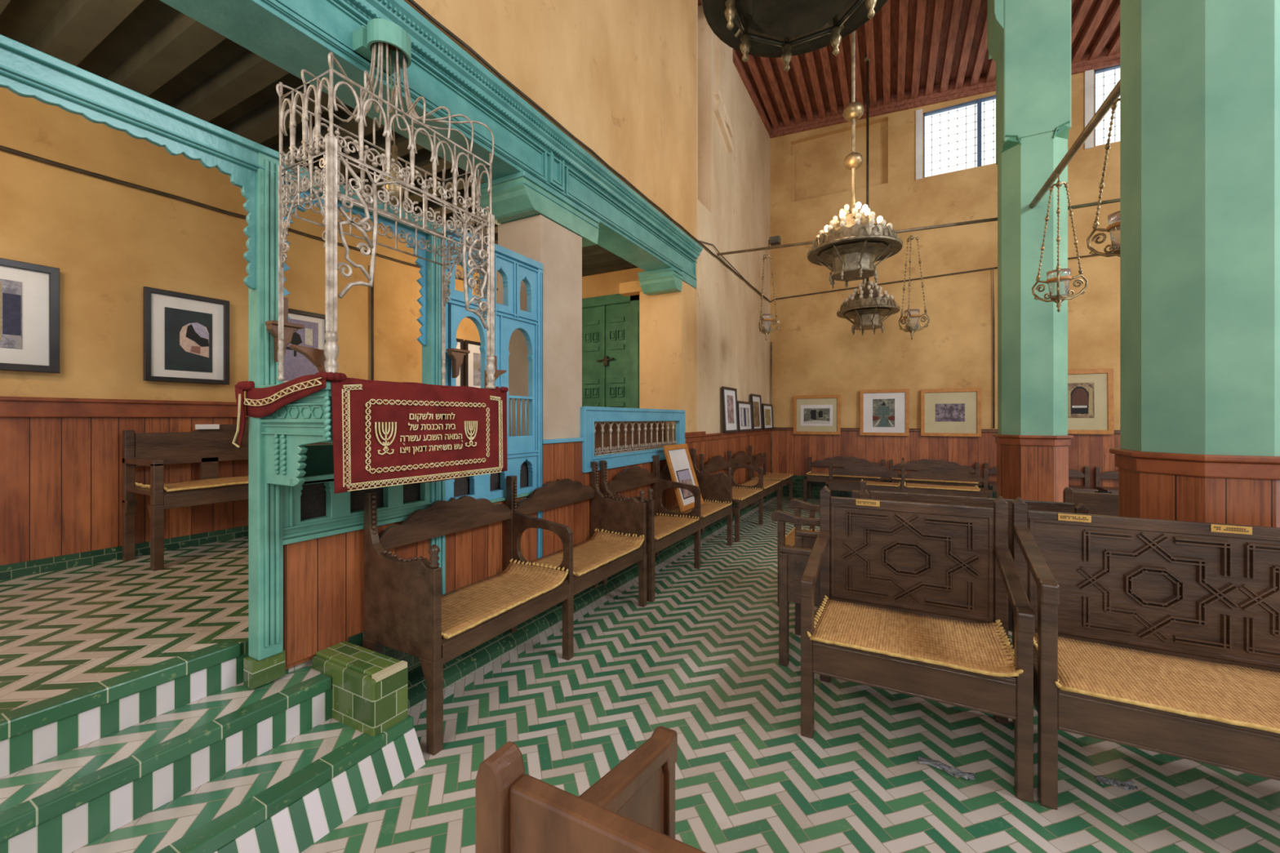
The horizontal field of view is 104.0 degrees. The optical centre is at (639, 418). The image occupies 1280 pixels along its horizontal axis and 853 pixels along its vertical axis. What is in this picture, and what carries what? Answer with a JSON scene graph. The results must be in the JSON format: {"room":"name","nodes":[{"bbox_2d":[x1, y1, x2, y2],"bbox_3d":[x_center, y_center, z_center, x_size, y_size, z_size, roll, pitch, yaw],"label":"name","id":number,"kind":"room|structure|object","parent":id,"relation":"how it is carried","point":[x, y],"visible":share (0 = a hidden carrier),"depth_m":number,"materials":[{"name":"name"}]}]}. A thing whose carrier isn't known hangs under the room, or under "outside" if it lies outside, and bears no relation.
{"room":"house of worship","nodes":[
{"label":"house of worship","id":0,"kind":"room"},
{"bbox_2d":[0,0,451,193],"bbox_3d":[-2.222,-2.235,3.757,2.420,0.130,7.700,0,0,28],"label":"ceiling","id":1,"kind":"structure","parent":0,"point":[21,21],"depth_m":2.96,"materials":[{"name":"wood"}]},
{"bbox_2d":[0,0,638,276],"bbox_3d":[-2.151,-2.109,3.809,1.905,0.118,7.260,0,0,28],"label":"joist","id":2,"kind":"object","parent":1,"relation":"attached to","point":[78,26],"visible":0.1,"depth_m":3.06,"materials":[{"name":"wood"}]},
{"bbox_2d":[0,87,497,402],"bbox_3d":[-3.192,-0.657,4.201,0.290,3.185,7.560,0,0,28],"label":"wall","id":3,"kind":"structure","parent":0,"point":[108,241],"depth_m":3.44,"materials":[{"name":"paint"}]},
{"bbox_2d":[0,257,59,373],"bbox_3d":[-3.744,-0.605,2.800,0.030,0.646,0.656,0,0,28],"label":"framed picture","id":4,"kind":"object","parent":3,"relation":"attached to","point":[29,293],"visible":1,"depth_m":2.98,"materials":[{"name":"black paint"}]},
{"bbox_2d":[0,278,22,349],"bbox_3d":[-3.725,-0.611,2.838,0.002,0.397,0.280,0,0,28],"label":"print","id":5,"kind":"object","parent":4,"relation":"attached to","point":[11,289],"depth_m":2.92},
{"bbox_2d":[0,417,248,565],"bbox_3d":[-3.063,0.422,4.125,0.030,0.865,7.550,0,0,28],"label":"wainscoting","id":6,"kind":"structure","parent":3,"relation":"attached to","point":[61,477],"depth_m":3.18,"materials":[{"name":"wood"}]},
{"bbox_2d":[0,395,248,417],"bbox_3d":[-3.050,-0.070,4.118,0.080,0.120,7.550,0,0,28],"label":"trim","id":7,"kind":"structure","parent":3,"relation":"attached to","point":[10,406],"depth_m":3.28,"materials":[{"name":"brown wood"}]},
{"bbox_2d":[0,525,248,580],"bbox_3d":[-3.058,0.892,4.123,0.040,0.085,7.550,0,0,28],"label":"baseboard","id":8,"kind":"structure","parent":3,"relation":"attached to","point":[16,570],"depth_m":3.25,"materials":[{"name":"green tile"}]},
{"bbox_2d":[143,286,229,385],"bbox_3d":[-3.288,-0.585,3.645,0.030,0.646,0.486,0,0,28],"label":"framed picture","id":9,"kind":"object","parent":3,"relation":"attached to","point":[186,336],"visible":1,"depth_m":3.62,"materials":[{"name":"black paint"}]},
{"bbox_2d":[164,306,212,372],"bbox_3d":[-3.288,-0.569,3.647,0.002,0.442,0.274,0,0,28],"label":"print","id":10,"kind":"object","parent":9,"relation":"attached to","point":[188,331],"depth_m":3.64},
{"bbox_2d":[0,145,497,290],"bbox_3d":[-3.038,-1.606,4.141,0.024,0.190,7.401,0,0,28],"label":"cable","id":11,"kind":"object","parent":3,"relation":"attached to","point":[2,148],"visible":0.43,"depth_m":3.47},
{"bbox_2d":[283,308,325,382],"bbox_3d":[-2.934,-0.600,4.300,0.030,0.666,0.506,0,0,28],"label":"framed picture","id":12,"kind":"object","parent":3,"relation":"attached to","point":[296,365],"visible":0.42,"depth_m":4.33,"materials":[{"name":"black paint"}]},
{"bbox_2d":[283,318,318,380],"bbox_3d":[-2.942,-0.587,4.287,0.002,0.528,0.350,0,0,28],"label":"print","id":13,"kind":"object","parent":12,"relation":"attached to","point":[296,365],"depth_m":4.32},
{"bbox_2d":[371,280,373,380],"bbox_3d":[-2.624,-0.815,4.906,0.024,1.370,0.021,0,0,28],"label":"pipe","id":14,"kind":"object","parent":3,"relation":"attached to","point":[372,287],"visible":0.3,"depth_m":4.90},
{"bbox_2d":[464,339,480,387],"bbox_3d":[-1.946,-0.600,6.131,0.030,0.666,0.506,0,0,28],"label":"framed picture","id":15,"kind":"object","parent":3,"relation":"attached to","point":[473,359],"visible":0.3,"depth_m":6.01,"materials":[{"name":"black paint"}]},
{"bbox_2d":[473,352,480,386],"bbox_3d":[-1.947,-0.600,6.131,0.002,0.396,0.250,0,0,28],"label":"print","id":16,"kind":"object","parent":15,"relation":"attached to","point":[477,356],"depth_m":6.07},
{"bbox_2d":[497,214,587,556],"bbox_3d":[-0.750,-0.007,3.911,0.445,2.915,0.550,0,0,28],"label":"pillar","id":17,"kind":"structure","parent":0,"point":[539,238],"depth_m":3.75,"materials":[{"name":"paint"}]},
{"bbox_2d":[480,170,599,247],"bbox_3d":[-0.763,-1.577,3.914,0.458,0.215,0.947,0,0,28],"label":"column capital","id":18,"kind":"object","parent":17,"relation":"on","point":[520,195],"visible":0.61,"depth_m":3.60,"materials":[{"name":"green paint"}]},
{"bbox_2d":[404,0,697,445],"bbox_3d":[-1.200,-2.310,3.261,0.550,6.680,7.000,0,0,28],"label":"wall","id":19,"kind":"structure","parent":0,"point":[620,76],"depth_m":4.78,"materials":[{"name":"paint"}]},
{"bbox_2d":[0,564,248,767],"bbox_3d":[-3.322,1.192,1.532,2.398,0.515,2.740,0,0,28],"label":"floor","id":20,"kind":"structure","parent":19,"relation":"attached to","point":[63,631],"depth_m":2.20,"materials":[{"name":"tile"}]},
{"bbox_2d":[89,536,311,674],"bbox_3d":[-1.490,1.192,4.839,2.480,0.515,4.820,0,0,28],"label":"floor","id":21,"kind":"structure","parent":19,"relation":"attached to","point":[213,578],"depth_m":2.98,"materials":[{"name":"tile"}]},
{"bbox_2d":[122,421,333,571],"bbox_3d":[-2.751,0.472,4.019,0.500,0.926,1.900,0,0,28],"label":"bench","id":22,"kind":"object","parent":21,"relation":"on","point":[207,445],"visible":0.52,"depth_m":3.33,"materials":[{"name":"brown wood"}]},
{"bbox_2d":[135,475,248,492],"bbox_3d":[-2.724,0.439,3.982,0.459,0.038,1.773,0,0,28],"label":"mat","id":23,"kind":"object","parent":22,"relation":"on","point":[211,482],"visible":0.27,"depth_m":3.40,"materials":[{"name":"wicker"}]},
{"bbox_2d":[0,34,542,689],"bbox_3d":[-1.681,0.144,1.775,0.165,2.506,4.124,0,0,28],"label":"screen","id":24,"kind":"object","parent":21,"relation":"on","point":[280,515],"depth_m":2.07,"materials":[{"name":"green paint"}]},
{"bbox_2d":[256,381,333,486],"bbox_3d":[-1.126,0.064,2.310,0.487,0.397,0.909,0,0,28],"label":"lectern","id":25,"kind":"object","parent":24,"relation":"attached to","point":[300,423],"visible":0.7,"depth_m":1.94,"materials":[{"name":"green paint"}]},
{"bbox_2d":[231,371,508,493],"bbox_3d":[-1.179,0.053,2.324,0.665,0.445,0.969,0,0,28],"label":"embroidered cloth","id":26,"kind":"object","parent":25,"relation":"on","point":[386,433],"visible":1,"depth_m":2.05,"materials":[{"name":"red fabric"}]},
{"bbox_2d":[288,344,325,372],"bbox_3d":[-1.199,-0.208,1.821,0.030,0.107,0.134,0,0,28],"label":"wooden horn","id":27,"kind":"object","parent":26,"relation":"on","point":[316,356],"visible":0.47,"depth_m":1.82,"materials":[{"name":"brown wood"}]},
{"bbox_2d":[275,17,495,389],"bbox_3d":[-1.135,-0.995,2.270,0.505,1.690,0.833,0,0,28],"label":"metal canopy","id":28,"kind":"object","parent":25,"relation":"on","point":[372,42],"visible":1,"depth_m":2.11,"materials":[{"name":"metal"}]},
{"bbox_2d":[385,44,404,204],"bbox_3d":[-1.140,-1.375,2.291,0.074,0.851,0.235,0,0,-36],"label":"hanging lamp","id":29,"kind":"object","parent":28,"relation":"hanging from","point":[392,187],"visible":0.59,"depth_m":2.21,"materials":[{"name":"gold metal"}]},
{"bbox_2d":[283,495,537,666],"bbox_3d":[-0.524,0.775,3.965,0.030,0.550,4.180,0,0,28],"label":"wood paneling","id":30,"kind":"structure","parent":19,"relation":"attached to","point":[323,577],"depth_m":2.33,"materials":[{"name":"wood"}]},
{"bbox_2d":[160,0,702,288],"bbox_3d":[-1.094,-1.857,3.131,0.420,0.495,7.070,0,0,28],"label":"lintel beam","id":31,"kind":"structure","parent":19,"relation":"attached to","point":[295,36],"depth_m":2.92,"materials":[{"name":"teal paint"}]},
{"bbox_2d":[637,266,683,295],"bbox_3d":[0.237,-1.577,5.766,0.458,0.215,0.267,0,0,28],"label":"corbel","id":32,"kind":"object","parent":31,"relation":"attached to","point":[668,280],"visible":1,"depth_m":5.70,"materials":[{"name":"green paint"}]},
{"bbox_2d":[347,492,776,709],"bbox_3d":[0.597,1.240,5.883,0.140,0.420,8.080,0,0,28],"label":"baseboard","id":33,"kind":"structure","parent":19,"relation":"attached to","point":[454,670],"depth_m":3.21,"materials":[{"name":"green tile"}]},
{"bbox_2d":[619,280,642,296],"bbox_3d":[-0.055,-1.605,6.138,0.370,0.130,0.150,0,0,28],"label":"trim","id":34,"kind":"structure","parent":19,"relation":"attached to","point":[629,288],"depth_m":6.10,"materials":[{"name":"paint"}]},
{"bbox_2d":[407,0,995,428],"bbox_3d":[1.506,-1.105,4.006,3.478,2.510,10.481,0,0,28],"label":"cable","id":35,"kind":"object","parent":19,"relation":"attached to","point":[413,2],"depth_m":4.53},
{"bbox_2d":[716,217,997,340],"bbox_3d":[2.427,-1.651,6.095,3.182,1.253,0.290,0,0,28],"label":"hanging lamp","id":36,"kind":"object","parent":35,"relation":"attached to","point":[766,319],"depth_m":6.47,"materials":[{"name":"gold metal"}]},
{"bbox_2d":[582,267,644,298],"bbox_3d":[-0.403,-0.708,7.178,2.270,3.285,0.350,0,0,28],"label":"wall","id":37,"kind":"structure","parent":0,"point":[606,283],"depth_m":7.01,"materials":[{"name":"paint"}]},
{"bbox_2d":[582,293,639,408],"bbox_3d":[-0.468,-0.398,7.037,1.210,2.665,0.120,0,0,28],"label":"door","id":38,"kind":"structure","parent":37,"relation":"in","point":[610,322],"depth_m":7.02,"materials":[{"name":"green paint"}]},
{"bbox_2d":[697,0,769,433],"bbox_3d":[1.388,-2.310,7.944,0.555,6.680,3.700,0,0,28],"label":"wall","id":39,"kind":"structure","parent":0,"point":[733,188],"depth_m":7.23,"materials":[{"name":"paint"}]},
{"bbox_2d":[714,88,733,152],"bbox_3d":[1.183,-4.165,7.016,0.075,0.550,0.630,0,0,28],"label":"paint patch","id":40,"kind":"structure","parent":39,"relation":"attached to","point":[727,133],"depth_m":6.96,"materials":[{"name":"paint"}]},
{"bbox_2d":[685,433,770,484],"bbox_3d":[1.475,0.625,7.625,0.030,0.850,4.180,0,0,28],"label":"trim","id":41,"kind":"structure","parent":39,"relation":"attached to","point":[759,443],"depth_m":7.58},
{"bbox_2d":[684,429,772,442],"bbox_3d":[1.486,0.220,7.619,0.075,0.120,4.180,0,0,28],"label":"trim","id":42,"kind":"structure","parent":39,"relation":"attached to","point":[691,437],"depth_m":6.76,"materials":[{"name":"brown wood"}]},
{"bbox_2d":[721,386,738,432],"bbox_3d":[1.299,-0.127,7.186,0.062,0.646,0.606,0,0,28],"label":"framed picture","id":43,"kind":"object","parent":42,"relation":"on","point":[729,395],"visible":1,"depth_m":7.17,"materials":[{"name":"black paint"}]},
{"bbox_2d":[737,400,752,431],"bbox_3d":[1.640,-0.037,7.808,0.053,0.467,0.726,0,0,28],"label":"framed picture","id":44,"kind":"object","parent":42,"relation":"on","point":[744,408],"visible":0.9,"depth_m":7.79,"materials":[{"name":"black paint"}]},
{"bbox_2d":[761,403,773,430],"bbox_3d":[2.320,-0.037,9.067,0.053,0.467,0.666,0,0,28],"label":"framed picture","id":45,"kind":"object","parent":42,"relation":"on","point":[767,409],"visible":0.99,"depth_m":9.04,"materials":[{"name":"black paint"}]},
{"bbox_2d":[733,48,772,135],"bbox_3d":[1.321,-5.420,7.299,0.050,0.160,4.900,0,0,28],"label":"trim","id":46,"kind":"structure","parent":39,"relation":"attached to","point":[737,61],"depth_m":8.21,"materials":[{"name":"red wood"}]},
{"bbox_2d":[750,393,762,431],"bbox_3d":[1.965,-0.107,8.417,0.060,0.606,0.566,0,0,28],"label":"framed picture","id":47,"kind":"object","parent":39,"relation":"attached to","point":[756,400],"visible":0.92,"depth_m":8.41,"materials":[{"name":"black paint"}]},
{"bbox_2d":[301,496,1279,852],"bbox_3d":[3.487,1.500,2.606,8.340,0.100,11.100,0,0,28],"label":"floor","id":48,"kind":"structure","parent":0,"point":[700,661],"depth_m":2.18,"materials":[{"name":"tile"}]},
{"bbox_2d":[0,640,425,852],"bbox_3d":[-1.943,1.190,0.947,0.740,0.519,3.020,0,0,28],"label":"tiled steps","id":49,"kind":"structure","parent":48,"relation":"on","point":[268,767],"depth_m":1.71,"materials":[{"name":"tile"}]},
{"bbox_2d":[311,640,408,736],"bbox_3d":[-1.220,1.168,2.174,0.447,0.264,0.163,0,0,28],"label":"block","id":50,"kind":"object","parent":49,"relation":"on","point":[370,688],"visible":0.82,"depth_m":2.08,"materials":[{"name":"green tile"}]},
{"bbox_2d":[362,461,647,755],"bbox_3d":[-0.634,0.900,3.138,0.503,1.100,1.980,0,0,28],"label":"bench","id":51,"kind":"object","parent":48,"relation":"on","point":[402,598],"visible":0.9,"depth_m":2.58,"materials":[{"name":"brown wood"}]},
{"bbox_2d":[441,558,568,639],"bbox_3d":[-0.836,0.929,2.684,0.459,0.088,0.903,0,0,28],"label":"mat","id":52,"kind":"object","parent":51,"relation":"on","point":[464,608],"visible":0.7,"depth_m":2.72,"materials":[{"name":"wicker"}]},
{"bbox_2d":[529,528,644,576],"bbox_3d":[-0.369,0.927,3.546,0.456,0.093,0.883,0,0,28],"label":"mat","id":53,"kind":"object","parent":51,"relation":"on","point":[602,548],"visible":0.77,"depth_m":3.59,"materials":[{"name":"wicker"}]},
{"bbox_2d":[475,726,706,852],"bbox_3d":[0.356,0.935,0.690,1.053,1.030,0.652,0,0,28],"label":"bench","id":54,"kind":"object","parent":48,"relation":"on","point":[631,808],"visible":1,"depth_m":0.61,"materials":[{"name":"brown wood"}]},
{"bbox_2d":[600,448,732,602],"bbox_3d":[0.361,0.900,4.959,0.503,1.100,2.030,0,0,28],"label":"bench","id":55,"kind":"object","parent":48,"relation":"on","point":[717,486],"visible":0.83,"depth_m":4.84,"materials":[{"name":"brown wood"}]},
{"bbox_2d":[653,513,699,539],"bbox_3d":[0.153,0.953,4.492,0.457,0.041,0.923,0,0,28],"label":"mat","id":56,"kind":"object","parent":55,"relation":"on","point":[664,526],"visible":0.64,"depth_m":4.57,"materials":[{"name":"wicker"}]},
{"bbox_2d":[668,499,732,517],"bbox_3d":[0.633,0.953,5.380,0.458,0.042,0.902,0,0,28],"label":"mat","id":57,"kind":"object","parent":55,"relation":"on","point":[708,508],"visible":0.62,"depth_m":5.34,"materials":[{"name":"wicker"}]},
{"bbox_2d":[662,443,703,512],"bbox_3d":[0.465,0.606,5.295,0.230,0.662,0.566,0,0,28],"label":"framed picture","id":58,"kind":"object","parent":57,"relation":"on","point":[677,456],"visible":0.89,"depth_m":5.25,"materials":[{"name":"brown wood"}]},
{"bbox_2d":[675,468,693,499],"bbox_3d":[0.488,0.684,5.288,0.002,0.299,0.325,-19,-9,27],"label":"print","id":59,"kind":"object","parent":58,"relation":"attached to","point":[682,475],"depth_m":5.26,"materials":[{"name":"black paper"}]},
{"bbox_2d":[698,445,780,542],"bbox_3d":[1.457,0.940,6.947,0.503,1.020,2.170,0,0,28],"label":"bench","id":60,"kind":"object","parent":48,"relation":"on","point":[717,463],"visible":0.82,"depth_m":6.83,"materials":[{"name":"brown wood"}]},
{"bbox_2d":[732,486,762,500],"bbox_3d":[1.233,0.954,6.449,0.457,0.038,0.993,0,0,28],"label":"mat","id":61,"kind":"object","parent":60,"relation":"on","point":[738,494],"visible":0.68,"depth_m":6.49,"materials":[{"name":"wicker"}]},
{"bbox_2d":[751,452,792,511],"bbox_3d":[2.204,1.017,8.334,0.500,0.866,0.860,0,0,28],"label":"bench","id":62,"kind":"object","parent":48,"relation":"on","point":[760,459],"visible":0.47,"depth_m":8.36,"materials":[{"name":"brown wood"}]},
{"bbox_2d":[778,529,819,666],"bbox_3d":[1.187,1.020,3.041,0.560,0.860,0.520,0,0,28],"label":"bench","id":63,"kind":"object","parent":48,"relation":"on","point":[793,561],"visible":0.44,"depth_m":2.93,"materials":[{"name":"brown wood"}]},
{"bbox_2d":[771,480,866,606],"bbox_3d":[1.456,0.985,4.033,0.630,0.930,0.680,0,0,28],"label":"bench","id":64,"kind":"object","parent":48,"relation":"on","point":[781,517],"visible":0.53,"depth_m":3.86,"materials":[{"name":"brown wood"}]},
{"bbox_2d":[803,456,884,502],"bbox_3d":[3.495,1.052,8.568,1.250,0.796,0.500,0,0,28],"label":"bench","id":65,"kind":"object","parent":48,"relation":"on","point":[837,461],"visible":0.66,"depth_m":8.65,"materials":[{"name":"brown wood"}]},
{"bbox_2d":[825,457,991,497],"bbox_3d":[3.849,1.014,7.319,2.100,0.872,0.503,0,0,28],"label":"bench","id":66,"kind":"object","parent":48,"relation":"on","point":[949,473],"visible":0.8,"depth_m":7.30,"materials":[{"name":"brown wood"}]},
{"bbox_2d":[904,481,980,491],"bbox_3d":[4.240,0.954,7.063,0.903,0.040,0.437,0,0,28],"label":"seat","id":67,"kind":"object","parent":66,"relation":"on","point":[975,488],"visible":0.93,"depth_m":7.01,"materials":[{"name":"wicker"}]},
{"bbox_2d":[800,485,1035,803],"bbox_3d":[1.249,0.911,2.342,0.856,1.078,0.612,0,0,28],"label":"bench","id":68,"kind":"object","parent":48,"relation":"on","point":[949,562],"visible":0.92,"depth_m":2.43,"materials":[{"name":"brown wood"}]},
{"bbox_2d":[807,595,1023,677],"bbox_3d":[1.227,0.970,2.309,0.788,0.060,0.555,0,0,28],"label":"mat","id":69,"kind":"object","parent":68,"relation":"on","point":[981,648],"visible":0.93,"depth_m":2.25,"materials":[{"name":"wicker"}]},
{"bbox_2d":[889,458,982,487],"bbox_3d":[4.657,1.052,7.941,1.250,0.796,0.500,0,0,28],"label":"bench","id":70,"kind":"object","parent":48,"relation":"on","point":[924,463],"visible":0.44,"depth_m":8.02,"materials":[{"name":"brown wood"}]},
{"bbox_2d":[917,756,975,780],"bbox_3d":[1.259,1.436,2.059,0.201,0.015,0.063,0,0,35],"label":"scrap","id":71,"kind":"object","parent":48,"relation":"on","point":[953,771],"visible":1,"depth_m":2.05,"materials":[{"name":"white"}]},
{"bbox_2d":[861,489,1088,631],"bbox_3d":[2.072,0.956,3.240,1.136,0.988,0.612,0,0,28],"label":"bench","id":72,"kind":"object","parent":48,"relation":"on","point":[1060,507],"visible":0.14,"depth_m":2.94,"materials":[{"name":"brown wood"}]},
{"bbox_2d":[986,0,1073,502],"bbox_3d":[4.235,-1.890,5.617,0.635,6.680,1.890,0,0,28],"label":"pier","id":73,"kind":"object","parent":48,"relation":"on","point":[1028,42],"visible":0.96,"depth_m":4.84,"materials":[{"name":"green paint"}]},
{"bbox_2d":[983,462,1098,497],"bbox_3d":[5.818,1.052,7.314,1.250,0.796,0.500,0,0,28],"label":"bench","id":74,"kind":"object","parent":48,"relation":"on","point":[1072,473],"visible":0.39,"depth_m":7.25,"materials":[{"name":"brown wood"}]},
{"bbox_2d":[1062,487,1118,515],"bbox_3d":[3.572,0.985,3.903,0.526,0.930,0.562,0,0,28],"label":"bench","id":75,"kind":"object","parent":48,"relation":"on","point":[1097,504],"visible":0.06,"depth_m":3.70,"materials":[{"name":"brown wood"}]},
{"bbox_2d":[1094,466,1118,493],"bbox_3d":[6.980,1.052,6.687,1.250,0.796,0.500,0,0,28],"label":"bench","id":76,"kind":"object","parent":48,"relation":"on","point":[1109,474],"visible":0.19,"depth_m":7.10,"materials":[{"name":"brown wood"}]},
{"bbox_2d":[1095,775,1137,791],"bbox_3d":[1.883,1.436,1.974,0.122,0.013,0.063,0,0,19],"label":"scrap","id":77,"kind":"object","parent":48,"relation":"on","point":[1127,785],"visible":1,"depth_m":1.97,"materials":[{"name":"white"}]},
{"bbox_2d":[1012,497,1279,809],"bbox_3d":[2.353,0.911,1.746,1.626,1.078,0.612,0,0,28],"label":"bench","id":78,"kind":"object","parent":48,"relation":"on","point":[1210,592],"visible":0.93,"depth_m":2.04,"materials":[{"name":"brown wood"}]},
{"bbox_2d":[1033,632,1279,733],"bbox_3d":[2.304,0.981,1.726,1.478,0.039,0.549,0,0,28],"label":"mat","id":79,"kind":"object","parent":78,"relation":"on","point":[1228,694],"visible":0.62,"depth_m":1.86,"materials":[{"name":"wicker"}]},
{"bbox_2d":[1109,0,1279,527],"bbox_3d":[2.747,-1.880,2.438,0.610,6.660,0.680,0,0,28],"label":"pier","id":80,"kind":"object","parent":48,"relation":"on","point":[1200,79],"visible":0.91,"depth_m":2.23,"materials":[{"name":"green paint"}]},
{"bbox_2d":[1029,80,1119,311],"bbox_3d":[3.294,-1.482,3.796,0.354,1.213,2.333,0,0,28],"label":"hanging lamp","id":81,"kind":"object","parent":80,"relation":"attached to","point":[1058,280],"depth_m":4.05,"materials":[{"name":"gold metal"}]},
{"bbox_2d":[1086,97,1119,257],"bbox_3d":[2.886,-1.445,2.933,0.338,1.121,0.331,0,0,28],"label":"hanging lamp","id":82,"kind":"object","parent":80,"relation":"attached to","point":[1113,219],"visible":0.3,"depth_m":3.04,"materials":[{"name":"gold metal"}]},
{"bbox_2d":[697,0,1119,122],"bbox_3d":[3.383,-5.399,2.719,8.630,0.575,11.200,0,0,28],"label":"ceiling","id":83,"kind":"structure","parent":0,"point":[912,6],"depth_m":7.50,"materials":[{"name":"red wood"}]},
{"bbox_2d":[746,0,1119,128],"bbox_3d":[3.419,-5.281,2.680,8.110,0.591,10.998,0,0,28],"label":"ceiling beams","id":84,"kind":"structure","parent":83,"relation":"attached to","point":[1101,6],"depth_m":7.39,"materials":[{"name":"red wood"}]},
{"bbox_2d":[701,0,887,71],"bbox_3d":[0.700,-3.571,2.191,0.860,3.678,0.860,0,0,-12],"label":"chandelier","id":85,"kind":"object","parent":84,"relation":"hanging from","point":[784,29],"visible":1,"depth_m":2.34,"materials":[{"name":"metal"}]},
{"bbox_2d":[807,31,902,288],"bbox_3d":[2.091,-3.368,4.900,0.860,4.085,0.860,0,0,42],"label":"chandelier","id":86,"kind":"object","parent":84,"relation":"hanging from","point":[851,246],"visible":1,"depth_m":4.76,"materials":[{"name":"metal"}]},
{"bbox_2d":[836,54,900,335],"bbox_3d":[3.385,-3.342,7.435,0.860,4.135,0.860,0,0,15],"label":"chandelier","id":87,"kind":"object","parent":84,"relation":"hanging from","point":[867,308],"visible":0.99,"depth_m":7.29,"materials":[{"name":"metal"}]},
{"bbox_2d":[897,231,929,339],"bbox_3d":[3.115,-1.540,5.686,0.321,1.271,0.315,0,0,28],"label":"hanging lamp","id":88,"kind":"object","parent":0,"point":[911,317],"visible":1,"depth_m":5.69,"materials":[{"name":"gold metal"}]},
{"bbox_2d":[769,70,1119,430],"bbox_3d":[6.244,-2.285,7.702,8.330,6.630,0.512,0,0,28],"label":"wall","id":89,"kind":"structure","parent":0,"point":[815,351],"depth_m":8.37,"materials":[{"name":"paint"}]},
{"bbox_2d":[793,395,840,435],"bbox_3d":[3.184,-0.070,9.013,0.806,0.706,0.030,0,-2,28],"label":"framed picture","id":90,"kind":"object","parent":89,"relation":"attached to","point":[812,414],"visible":1,"depth_m":9.00,"materials":[{"name":"brown wood"}]},
{"bbox_2d":[804,408,830,423],"bbox_3d":[3.184,-0.053,9.013,0.448,0.273,0.003,0,-2,28],"label":"print","id":91,"kind":"object","parent":90,"relation":"attached to","point":[826,411],"depth_m":9.00},
{"bbox_2d":[859,388,909,435],"bbox_3d":[4.146,-0.105,8.495,0.751,0.786,0.030,0,-2,28],"label":"framed picture","id":92,"kind":"object","parent":89,"relation":"attached to","point":[882,412],"visible":1,"depth_m":8.49,"materials":[{"name":"brown wood"}]},
{"bbox_2d":[872,398,894,426],"bbox_3d":[4.143,-0.101,8.497,0.335,0.476,0.003,0,-2,28],"label":"print","id":93,"kind":"object","parent":92,"relation":"attached to","point":[876,402],"depth_m":8.50},
{"bbox_2d":[915,108,922,180],"bbox_3d":[4.645,-4.545,8.325,0.095,1.150,0.115,0,0,28],"label":"trim","id":94,"kind":"structure","parent":89,"relation":"attached to","point":[919,112],"depth_m":8.28,"materials":[{"name":"white paint"}]},
{"bbox_2d":[773,475,1111,499],"bbox_3d":[6.121,1.245,7.474,8.330,0.410,0.030,0,0,28],"label":"baseboard","id":95,"kind":"structure","parent":89,"relation":"attached to","point":[797,480],"depth_m":9.08,"materials":[{"name":"wood"}]},
{"bbox_2d":[769,46,1119,138],"bbox_3d":[6.104,-5.211,7.444,8.330,0.718,0.100,0,0,28],"label":"trim","id":96,"kind":"structure","parent":89,"relation":"attached to","point":[1103,61],"depth_m":8.21,"materials":[{"name":"red wood"}]},
{"bbox_2d":[772,430,1119,491],"bbox_3d":[6.126,0.630,7.483,8.330,0.840,0.030,0,0,28],"label":"wood wainscoting","id":97,"kind":"structure","parent":89,"relation":"attached to","point":[791,452],"depth_m":8.31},
{"bbox_2d":[920,387,981,436],"bbox_3d":[4.989,-0.100,8.040,0.826,0.766,0.030,0,-2,28],"label":"framed picture","id":98,"kind":"object","parent":89,"relation":"attached to","point":[944,412],"visible":1,"depth_m":8.04,"materials":[{"name":"brown wood"}]},
{"bbox_2d":[935,403,964,422],"bbox_3d":[4.985,-0.100,8.042,0.402,0.289,0.003,0,-2,28],"label":"print","id":99,"kind":"object","parent":98,"relation":"attached to","point":[950,411],"depth_m":8.04},
{"bbox_2d":[923,94,995,177],"bbox_3d":[5.399,-4.530,7.960,1.589,1.120,0.100,0,0,28],"label":"window","id":100,"kind":"structure","parent":89,"relation":"in","point":[961,136],"depth_m":8.10,"materials":[{"name":"white"}]},
{"bbox_2d":[1084,69,1093,149],"bbox_3d":[6.542,-4.525,7.301,0.095,1.190,0.115,0,0,28],"label":"trim","id":101,"kind":"structure","parent":89,"relation":"attached to","point":[1089,74],"depth_m":7.25,"materials":[{"name":"white paint"}]},
{"bbox_2d":[1067,368,1114,434],"bbox_3d":[6.380,-0.245,7.291,0.786,0.936,0.030,0,-2,28],"label":"framed picture","id":102,"kind":"object","parent":89,"relation":"attached to","point":[1090,392],"visible":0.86,"depth_m":7.22,"materials":[{"name":"brown wood"}]},
{"bbox_2d":[1067,382,1094,417],"bbox_3d":[6.405,-0.269,7.280,0.320,0.511,0.003,0,-2,28],"label":"print","id":103,"kind":"object","parent":102,"relation":"attached to","point":[1071,386],"depth_m":7.26},
{"bbox_2d":[1094,64,1119,146],"bbox_3d":[7.296,-4.510,6.937,1.589,1.160,0.100,0,0,28],"label":"window","id":104,"kind":"structure","parent":89,"relation":"in","point":[1105,78],"depth_m":7.25,"materials":[{"name":"white"}]},
{"bbox_3d":[-0.131,0.940,4.988,0.290,1.020,1.993,0,0,28],"label":"wall","id":105,"kind":"structure","parent":0,"visible":0},
{"bbox_2d":[583,459,679,541],"bbox_3d":[0.005,0.725,4.929,0.045,0.650,2.020,0,0,28],"label":"trim","id":106,"kind":"structure","parent":105,"relation":"attached to","point":[669,500],"depth_m":4.71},
{"bbox_2d":[580,406,685,472],"bbox_3d":[-0.090,0.166,4.967,0.302,0.534,2.043,0,0,28],"label":"balustrade","id":107,"kind":"object","parent":105,"relation":"on","point":[621,437],"visible":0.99,"depth_m":4.76,"materials":[{"name":"blue wood"}]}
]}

